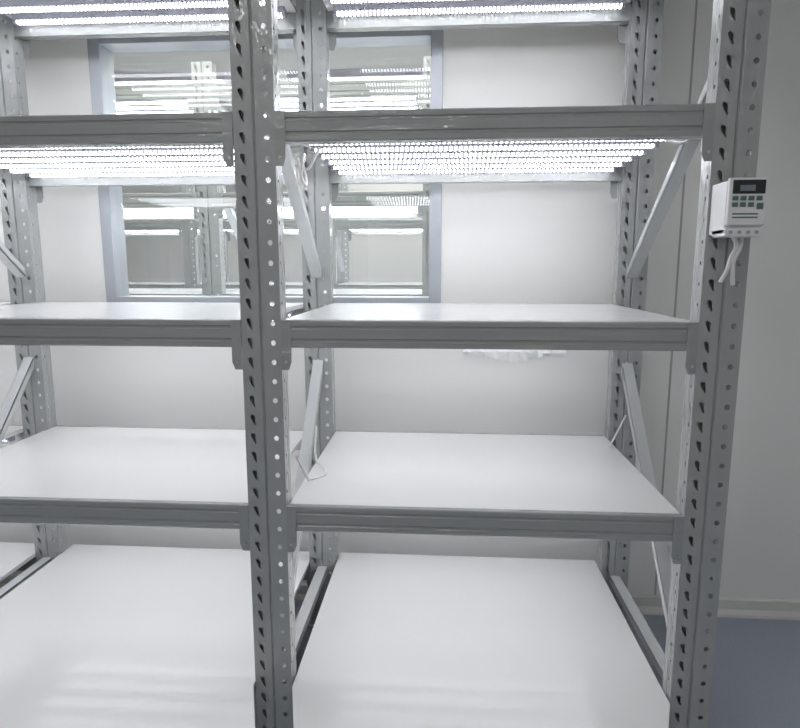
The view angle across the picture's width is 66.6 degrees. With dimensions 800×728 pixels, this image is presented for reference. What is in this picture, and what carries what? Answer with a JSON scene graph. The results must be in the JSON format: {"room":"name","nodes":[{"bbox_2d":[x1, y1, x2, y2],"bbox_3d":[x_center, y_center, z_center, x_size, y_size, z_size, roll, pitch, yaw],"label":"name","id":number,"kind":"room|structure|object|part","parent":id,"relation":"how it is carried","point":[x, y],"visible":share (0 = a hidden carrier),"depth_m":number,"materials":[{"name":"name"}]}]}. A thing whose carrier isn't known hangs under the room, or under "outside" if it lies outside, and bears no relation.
{"room":"plant growth room","nodes":[
{"label":"plant growth room","id":0,"kind":"room"},
{"bbox_2d":[114,72,230,89],"bbox_3d":[-1.880,-2.119,4.612,1.240,0.056,0.320,1,9,4],"label":"ceiling light","id":1,"kind":"object","parent":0,"point":[221,77],"depth_m":4.45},
{"bbox_2d":[113,46,430,147],"bbox_3d":[-0.939,-1.820,2.211,6.400,0.100,10.000,1,9,4],"label":"ceiling","id":2,"kind":"structure","parent":0,"point":[397,56],"depth_m":4.17,"materials":[{"name":"white paint"}]},
{"bbox_2d":[122,148,422,281],"bbox_3d":[-0.604,-1.098,7.426,6.400,2.950,0.100,1,9,4],"label":"wall","id":3,"kind":"structure","parent":0,"point":[372,257],"depth_m":7.37,"materials":[{"name":"white paint"}]},
{"bbox_2d":[287,68,422,81],"bbox_3d":[-0.184,-2.102,4.500,1.240,0.056,0.320,1,9,4],"label":"ceiling light","id":4,"kind":"object","parent":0,"point":[379,73],"depth_m":4.35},
{"bbox_2d":[0,0,799,599],"bbox_3d":[-0.920,-0.357,2.730,6.400,2.950,0.090,1,9,4],"label":"wall","id":5,"kind":"structure","parent":0,"point":[552,242],"depth_m":2.62,"materials":[{"name":"white paint"}]},
{"bbox_2d":[87,28,442,304],"bbox_3d":[-0.563,-0.823,2.632,1.485,1.120,0.114,1,9,4],"label":"frame","id":6,"kind":"object","parent":5,"relation":"attached to","point":[100,50],"visible":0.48,"depth_m":2.59,"materials":[{"name":"metal"}]},
{"bbox_2d":[0,573,799,619],"bbox_3d":[-0.924,1.070,2.894,6.400,0.078,0.030,1,9,4],"label":"baseboard","id":7,"kind":"structure","parent":5,"relation":"attached to","point":[647,604],"depth_m":2.73,"materials":[{"name":"grey"}]},
{"bbox_2d":[463,349,565,362],"bbox_3d":[0.494,-0.037,2.629,0.440,0.064,0.017,1,9,4],"label":"paper strip","id":8,"kind":"object","parent":5,"relation":"attached to","point":[517,356],"visible":0.81,"depth_m":2.63,"materials":[{"name":"white paper"}]},
{"bbox_2d":[654,0,697,594],"bbox_3d":[1.158,-0.368,2.542,0.008,2.870,0.002,1,9,4],"label":"trim","id":9,"kind":"structure","parent":5,"relation":"attached to","point":[696,2],"depth_m":2.54,"materials":[{"name":"white metal"}]},
{"bbox_2d":[283,602,799,727],"bbox_3d":[-0.939,1.193,2.686,6.400,0.100,10.000,1,9,4],"label":"floor","id":10,"kind":"structure","parent":0,"point":[755,683],"depth_m":2.38,"materials":[{"name":"grey concrete"}]},
{"bbox_2d":[115,56,430,295],"bbox_3d":[-0.409,-0.361,3.797,3.833,2.624,0.872,1,9,4],"label":"storage rack","id":11,"kind":"object","parent":10,"relation":"on","point":[199,99],"visible":0.06,"depth_m":3.29,"materials":[{"name":"grey metal"}]},
{"bbox_3d":[-1.049,-0.308,3.452,0.112,2.620,0.062,1,9,4],"label":"post","id":12,"kind":"part","parent":11,"relation":"part of","materials":[{"name":"grey metal"}]},
{"bbox_2d":[116,97,419,295],"bbox_3d":[-0.409,-0.968,3.698,3.511,1.143,0.707,1,9,4],"label":"array","id":13,"kind":"object","parent":11,"relation":"on","point":[384,102],"visible":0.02,"depth_m":3.58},
{"bbox_3d":[0.179,-0.296,3.372,0.112,2.620,0.062,1,9,4],"label":"post","id":14,"kind":"part","parent":11,"relation":"part of","materials":[{"name":"grey metal"}]},
{"bbox_2d":[124,152,422,288],"bbox_3d":[-0.595,-0.667,5.739,5.064,2.624,0.872,1,9,4],"label":"storage rack","id":15,"kind":"object","parent":10,"relation":"on","point":[339,226],"visible":0.12,"depth_m":5.34,"materials":[{"name":"grey metal"}]},
{"bbox_3d":[-1.849,-0.621,5.435,0.112,2.620,0.062,1,9,4],"label":"post","id":16,"kind":"part","parent":15,"relation":"part of","materials":[{"name":"grey metal"}]},
{"bbox_3d":[-1.797,-0.742,6.199,0.112,2.620,0.062,1,9,4],"label":"post","id":17,"kind":"part","parent":15,"relation":"part of","materials":[{"name":"grey metal"}]},
{"bbox_2d":[125,228,422,285],"bbox_3d":[-0.595,-1.274,5.641,4.742,1.143,0.707,1,9,4],"label":"array","id":18,"kind":"object","parent":15,"relation":"on","point":[191,228],"visible":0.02,"depth_m":5.92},
{"bbox_3d":[-0.620,-0.608,5.354,0.112,2.620,0.062,1,9,4],"label":"post","id":19,"kind":"part","parent":15,"relation":"part of","materials":[{"name":"grey metal"}]},
{"bbox_3d":[-0.569,-0.729,6.118,0.112,2.620,0.062,1,9,4],"label":"post","id":20,"kind":"part","parent":15,"relation":"part of","materials":[{"name":"grey metal"}]},
{"bbox_2d":[0,0,770,727],"bbox_3d":[-0.978,-0.085,2.047,3.833,2.624,1.112,1,9,4],"label":"storage rack","id":21,"kind":"object","parent":10,"relation":"on","point":[92,636],"visible":0.98,"depth_m":1.88,"materials":[{"name":"grey metal"}]},
{"bbox_3d":[-1.559,-0.169,2.570,0.112,2.620,0.062,1,9,4],"label":"post","id":22,"kind":"part","parent":21,"relation":"part of","materials":[{"name":"grey metal"}]},
{"bbox_3d":[-0.383,-0.036,1.726,0.112,2.620,0.062,1,9,4],"label":"post","id":23,"kind":"part","parent":21,"relation":"part of","materials":[{"name":"grey metal"}]},
{"bbox_2d":[295,426,326,480],"bbox_3d":[-0.277,0.307,2.000,0.065,0.138,0.296,1,9,4],"label":"power cable","id":24,"kind":"object","parent":21,"relation":"on","point":[296,457],"visible":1,"depth_m":2.04,"materials":[{"name":"white plastic"}]},
{"bbox_3d":[-0.331,-0.157,2.489,0.112,2.620,0.062,1,9,4],"label":"post","id":25,"kind":"part","parent":21,"relation":"part of","materials":[{"name":"grey metal"}]},
{"bbox_2d":[0,0,668,441],"bbox_3d":[-0.971,-0.442,2.094,3.511,1.682,0.707,1,9,4],"label":"lights","id":26,"kind":"object","parent":21,"relation":"on","point":[553,156],"visible":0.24,"depth_m":2.17},
{"bbox_2d":[296,147,320,186],"bbox_3d":[-0.286,-0.581,1.803,0.056,0.110,0.109,-8,12,-43],"label":"power cable","id":27,"kind":"object","parent":26,"relation":"attached to","point":[300,168],"visible":1,"depth_m":1.80,"materials":[{"name":"white plastic"}]},
{"bbox_2d":[666,140,689,144],"bbox_3d":[0.752,-0.619,1.621,0.085,0.071,0.026,-1,9,-7],"label":"power cable","id":28,"kind":"object","parent":26,"relation":"attached to","point":[671,141],"visible":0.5,"depth_m":1.62,"materials":[{"name":"white plastic"}]},
{"bbox_2d":[609,415,626,446],"bbox_3d":[0.810,0.248,2.287,0.031,0.152,0.144,1,9,4],"label":"power cable","id":29,"kind":"object","parent":21,"relation":"on","point":[625,415],"visible":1,"depth_m":2.25,"materials":[{"name":"white plastic"}]},
{"bbox_3d":[0.897,-0.144,2.409,0.112,2.620,0.062,1,9,4],"label":"post","id":30,"kind":"part","parent":21,"relation":"part of","materials":[{"name":"grey metal"}]},
{"bbox_3d":[0.846,-0.024,1.645,0.112,2.620,0.062,1,9,4],"label":"post","id":31,"kind":"part","parent":21,"relation":"part of","materials":[{"name":"grey metal"}]},
{"bbox_2d":[709,177,767,284],"bbox_3d":[0.834,-0.325,1.515,0.088,0.256,0.101,1,9,4],"label":"timer","id":32,"kind":"object","parent":21,"relation":"attached to","point":[738,205],"visible":1,"depth_m":1.47,"materials":[{"name":"white plastic"}]}
]}

